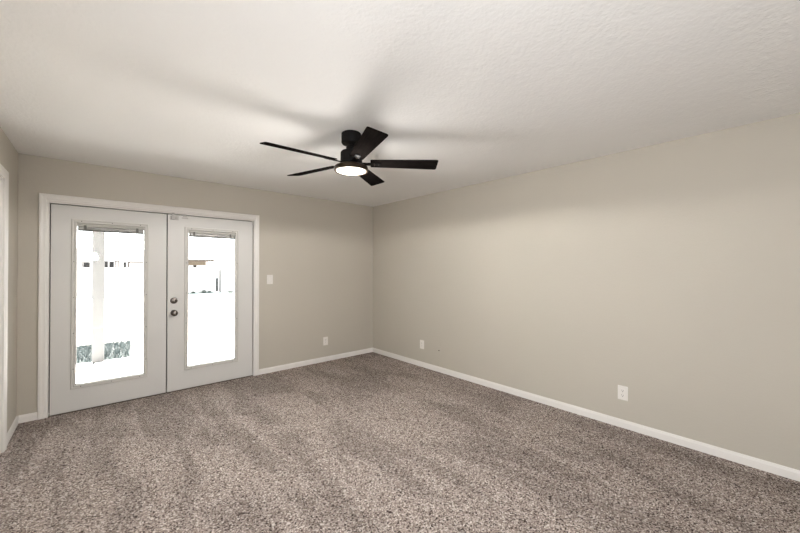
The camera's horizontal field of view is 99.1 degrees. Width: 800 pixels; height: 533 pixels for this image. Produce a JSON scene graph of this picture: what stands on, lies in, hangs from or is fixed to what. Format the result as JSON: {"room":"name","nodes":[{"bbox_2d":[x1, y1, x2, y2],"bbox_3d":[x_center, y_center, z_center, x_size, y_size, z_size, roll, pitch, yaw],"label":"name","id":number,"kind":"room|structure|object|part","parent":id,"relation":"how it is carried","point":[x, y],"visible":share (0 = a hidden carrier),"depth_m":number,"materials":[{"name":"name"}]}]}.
{"room":"empty bedroom","nodes":[
{"label":"empty bedroom","id":0,"kind":"room"},
{"bbox_2d":[0,127,17,438],"bbox_3d":[-1.554,0.187,0.837,0.140,2.451,5.917,0,0,-42],"label":"wall","id":1,"kind":"structure","parent":0,"point":[8,153],"depth_m":2.89,"materials":[{"name":"beige paint"}]},
{"bbox_2d":[0,164,8,453],"bbox_3d":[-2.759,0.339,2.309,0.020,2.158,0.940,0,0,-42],"label":"trim","id":2,"kind":"structure","parent":1,"relation":"attached to","point":[4,173],"depth_m":2.62,"materials":[{"name":"white paint"}]},
{"bbox_2d":[7,416,17,444],"bbox_3d":[-3.271,1.386,2.872,0.013,0.070,0.586,0,0,-42],"label":"baseboard","id":3,"kind":"structure","parent":1,"relation":"attached to","point":[10,432],"depth_m":2.87,"materials":[{"name":"white paint"}]},
{"bbox_2d":[16,153,372,415],"bbox_3d":[-2.062,0.205,4.439,4.171,2.451,0.140,0,0,-42],"label":"wall","id":4,"kind":"structure","parent":0,"point":[318,253],"depth_m":4.66,"materials":[{"name":"beige paint"}]},
{"bbox_2d":[18,412,36,423],"bbox_3d":[-3.413,1.387,3.129,0.117,0.070,0.013,0,0,-42],"label":"baseboard","id":5,"kind":"structure","parent":4,"relation":"attached to","point":[31,416],"depth_m":3.12,"materials":[{"name":"white paint"}]},
{"bbox_2d":[50,204,166,415],"bbox_3d":[-2.981,0.412,3.566,0.944,2.010,0.078,0,0,-43],"label":"door","id":6,"kind":"structure","parent":4,"relation":"in","point":[66,395],"depth_m":3.44,"materials":[{"name":"white paint"}]},
{"bbox_3d":[-2.986,0.368,3.535,0.611,1.668,0.029,0,0,-42],"label":"glass frame","id":7,"kind":"part","parent":6,"relation":"part of","materials":[{"name":"grey plastic"}]},
{"bbox_3d":[-3.013,0.369,3.565,0.611,1.668,0.028,0,0,-42],"label":"glass frame","id":8,"kind":"part","parent":6,"relation":"part of","materials":[{"name":"glass"}]},
{"bbox_2d":[77,223,143,233],"bbox_3d":[-2.987,-0.388,3.541,0.529,0.073,0.026,0,0,-42],"label":"raised blind","id":9,"kind":"object","parent":6,"relation":"attached to","point":[81,227],"visible":1,"depth_m":3.53,"materials":[{"name":"grey plastic"}]},
{"bbox_3d":[-2.988,-0.360,3.542,0.521,0.017,0.019,0,0,-42],"label":"rail","id":10,"kind":"part","parent":9,"relation":"part of","materials":[{"name":"grey plastic"}]},
{"bbox_2d":[37,193,258,419],"bbox_3d":[-2.660,0.383,3.892,2.011,2.128,0.160,0,0,-42],"label":"trim","id":11,"kind":"structure","parent":4,"relation":"attached to","point":[45,200],"depth_m":3.27,"materials":[{"name":"white paint"}]},
{"bbox_2d":[166,213,252,391],"bbox_3d":[-2.275,0.407,4.155,0.929,2.028,0.127,0,0,-42],"label":"door","id":12,"kind":"structure","parent":4,"relation":"in","point":[180,375],"depth_m":4.07,"materials":[{"name":"white paint"}]},
{"bbox_3d":[-2.559,0.528,3.868,0.068,0.068,0.066,0,0,-42],"label":"knob","id":13,"kind":"part","parent":12,"relation":"part of","materials":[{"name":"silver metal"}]},
{"bbox_3d":[-2.312,0.373,4.189,0.591,1.668,0.028,0,0,-42],"label":"glass frame","id":14,"kind":"part","parent":12,"relation":"part of","materials":[{"name":"glass"}]},
{"bbox_3d":[-2.285,0.373,4.158,0.591,1.668,0.029,0,0,-42],"label":"glass frame","id":15,"kind":"part","parent":12,"relation":"part of","materials":[{"name":"grey plastic"}]},
{"bbox_2d":[189,231,234,238],"bbox_3d":[-2.287,-0.384,4.165,0.509,0.073,0.026,0,0,-42],"label":"raised blind","id":16,"kind":"object","parent":12,"relation":"attached to","point":[202,234],"visible":1,"depth_m":4.16,"materials":[{"name":"grey plastic"}]},
{"bbox_3d":[-2.288,-0.356,4.166,0.501,0.017,0.019,0,0,-42],"label":"rail","id":17,"kind":"part","parent":16,"relation":"part of","materials":[{"name":"grey plastic"}]},
{"bbox_2d":[267,275,272,283],"bbox_3d":[-1.757,0.175,4.609,0.078,0.124,0.011,0,0,-42],"label":"light switch","id":18,"kind":"object","parent":4,"relation":"attached to","point":[269,277],"visible":1,"depth_m":4.61,"materials":[{"name":"white plastic"}]},
{"bbox_2d":[259,348,372,374],"bbox_3d":[-1.165,1.401,5.131,1.873,0.070,0.013,0,0,-42],"label":"baseboard","id":19,"kind":"structure","parent":4,"relation":"attached to","point":[358,352],"depth_m":5.01,"materials":[{"name":"white paint"}]},
{"bbox_2d":[323,337,327,345],"bbox_3d":[-1.128,1.130,5.168,0.078,0.124,0.008,0,0,-42],"label":"wall outlet","id":20,"kind":"object","parent":4,"relation":"attached to","point":[325,339],"visible":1,"depth_m":5.16,"materials":[{"name":"white plastic"}]},
{"bbox_2d":[0,0,799,206],"bbox_3d":[0.255,-1.110,1.950,5.831,0.160,7.567,0,0,-42],"label":"ceiling","id":21,"kind":"structure","parent":0,"point":[486,90],"depth_m":1.88,"materials":[{"name":"paint"}]},
{"bbox_2d":[260,126,437,185],"bbox_3d":[-0.410,-0.878,2.609,1.256,0.300,1.305,0,0,-42],"label":"ceiling fan","id":22,"kind":"object","parent":21,"relation":"hanging from","point":[358,146],"visible":1,"depth_m":2.57,"materials":[{"name":"black metal"}]},
{"bbox_3d":[-0.690,-0.799,2.372,0.520,0.006,0.139,0,12,-40],"label":"fan blade","id":23,"kind":"part","parent":22,"relation":"part of","materials":[{"name":"black wood"}]},
{"bbox_3d":[-0.721,-0.797,2.851,0.520,0.006,0.139,0,12,32],"label":"fan blade","id":24,"kind":"part","parent":22,"relation":"part of","materials":[{"name":"black wood"}]},
{"bbox_3d":[-0.323,-0.792,2.495,0.040,0.006,0.155,14,-5,-21],"label":"blade arm","id":25,"kind":"part","parent":22,"relation":"part of","materials":[{"name":"black metal"}]},
{"bbox_3d":[-0.225,-0.799,2.253,0.139,0.006,0.520,14,-5,-21],"label":"fan blade","id":26,"kind":"part","parent":22,"relation":"part of","materials":[{"name":"black wood"}]},
{"bbox_3d":[-0.229,-0.791,2.641,0.155,0.006,0.040,0,-13,-4],"label":"blade arm","id":27,"kind":"part","parent":22,"relation":"part of","materials":[{"name":"black metal"}]},
{"bbox_3d":[-0.275,-0.795,3.028,0.139,0.006,0.520,-13,-4,14],"label":"fan blade","id":28,"kind":"part","parent":22,"relation":"part of","materials":[{"name":"black wood"}]},
{"bbox_3d":[0.031,-0.797,2.659,0.520,0.006,0.139,0,-13,-4],"label":"fan blade","id":29,"kind":"part","parent":22,"relation":"part of","materials":[{"name":"black wood"}]},
{"bbox_2d":[0,352,799,532],"bbox_3d":[0.049,1.472,2.164,4.311,0.100,6.057,0,0,-42],"label":"floor","id":30,"kind":"structure","parent":0,"point":[371,442],"depth_m":2.36,"materials":[{"name":"carpet"}]},
{"bbox_2d":[373,113,799,469],"bbox_3d":[1.561,0.206,3.610,0.140,2.451,6.197,0,0,-42],"label":"wall","id":31,"kind":"structure","parent":0,"point":[668,273],"depth_m":2.98,"materials":[{"name":"beige paint"}]},
{"bbox_2d":[420,340,423,348],"bbox_3d":[0.315,1.118,4.892,0.008,0.124,0.078,0,0,-42],"label":"wall outlet","id":32,"kind":"object","parent":31,"relation":"attached to","point":[421,341],"visible":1,"depth_m":4.88,"materials":[{"name":"white plastic"}]},
{"bbox_2d":[437,346,440,354],"bbox_3d":[0.530,1.144,4.646,0.014,0.115,0.072,0,0,-42],"label":"cable plate","id":33,"kind":"object","parent":31,"relation":"attached to","point":[438,347],"visible":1,"depth_m":4.64,"materials":[{"name":"beige paint"}]},
{"bbox_2d":[373,348,799,481],"bbox_3d":[1.502,1.396,3.553,0.013,0.070,5.917,0,0,-42],"label":"baseboard","id":34,"kind":"structure","parent":31,"relation":"attached to","point":[760,464],"depth_m":2.97,"materials":[{"name":"white paint"}]},
{"bbox_2d":[618,385,627,400],"bbox_3d":[1.976,1.122,3.026,0.008,0.124,0.078,0,0,-42],"label":"wall outlet","id":35,"kind":"object","parent":31,"relation":"attached to","point":[622,390],"visible":1,"depth_m":3.02,"materials":[{"name":"white plastic"}]},
{"label":"outside","id":36,"kind":"structure","parent":0,"visible":0},
{"bbox_2d":[76,295,233,356],"bbox_3d":[-17.802,1.781,27.496,42.000,0.300,55.243,0,0,-42],"label":"ground","id":37,"kind":"structure","parent":36,"point":[123,315],"depth_m":9.63,"materials":[{"name":"white"}]},
{"bbox_2d":[76,342,130,363],"bbox_3d":[-6.269,1.519,5.180,3.540,0.020,1.675,0,0,-42],"label":"grass bed","id":38,"kind":"object","parent":37,"relation":"on","point":[124,342],"visible":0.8,"depth_m":5.94,"materials":[{"name":"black plant"}]},
{"bbox_2d":[76,339,130,363],"bbox_3d":[-5.680,1.476,5.704,1.992,0.077,1.725,0,0,-42],"label":"grass","id":39,"kind":"structure","parent":38,"relation":"on","point":[84,348],"depth_m":5.98,"materials":[{"name":"grey"}]},
{"bbox_2d":[77,238,143,267],"bbox_3d":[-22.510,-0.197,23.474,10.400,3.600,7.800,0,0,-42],"label":"house","id":40,"kind":"structure","parent":37,"relation":"on","point":[118,253],"depth_m":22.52,"materials":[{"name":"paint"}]},
{"bbox_3d":[-19.618,-0.039,21.353,0.300,0.470,0.010,0,0,-42],"label":"pane","id":41,"kind":"part","parent":40,"relation":"part of","materials":[{"name":"black"}]},
{"bbox_3d":[-17.766,-0.022,23.002,0.740,0.460,0.010,0,0,-42],"label":"pane","id":42,"kind":"part","parent":40,"relation":"part of","materials":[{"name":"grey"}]},
{"bbox_2d":[76,343,233,382],"bbox_3d":[-2.668,1.518,5.617,12.500,0.036,2.433,0,0,-42],"label":"patio slab","id":43,"kind":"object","parent":37,"relation":"on","point":[85,372],"visible":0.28,"depth_m":5.26,"materials":[{"name":"concrete"}]},
{"bbox_2d":[92,232,104,362],"bbox_3d":[-4.737,0.314,5.358,0.145,2.365,0.075,0,0,-42],"label":"patio post","id":44,"kind":"object","parent":43,"relation":"on","point":[98,244],"visible":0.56,"depth_m":5.33,"materials":[{"name":"grey paint"}]},
{"bbox_2d":[77,267,233,297],"bbox_3d":[-13.656,0.831,19.839,38.000,1.530,0.260,0,0,-42],"label":"wall","id":45,"kind":"structure","parent":37,"relation":"on","point":[118,281],"depth_m":18.76,"materials":[{"name":"paint"}]},
{"bbox_2d":[213,269,219,291],"bbox_3d":[-11.613,0.894,21.605,0.420,1.430,0.080,0,0,-42],"label":"gate","id":46,"kind":"object","parent":45,"relation":"attached to","point":[216,281],"visible":0.94,"depth_m":21.59,"materials":[{"name":"grey paint"}]},
{"bbox_3d":[-11.683,0.908,21.542,0.109,1.360,0.040,0,0,-42],"label":"panel","id":47,"kind":"part","parent":46,"relation":"part of","materials":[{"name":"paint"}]},
{"bbox_2d":[137,338,233,355],"bbox_3d":[-1.790,1.536,8.436,7.440,0.033,0.580,0,0,-42],"label":"patio edge","id":48,"kind":"structure","parent":37,"relation":"on","point":[227,340],"depth_m":6.67,"materials":[{"name":"concrete"}]},
{"bbox_2d":[188,259,214,267],"bbox_3d":[-17.813,0.553,27.855,3.050,2.160,7.500,0,0,-42],"label":"house","id":49,"kind":"structure","parent":37,"relation":"on","point":[192,263],"depth_m":25.81,"materials":[{"name":"paint"}]},
{"bbox_2d":[188,291,233,305],"bbox_3d":[-6.341,1.601,20.191,10.600,0.015,8.600,0,0,-42],"label":"lawn patch","id":50,"kind":"structure","parent":37,"relation":"on","point":[211,298],"depth_m":16.76,"materials":[{"name":"white"}]}
]}

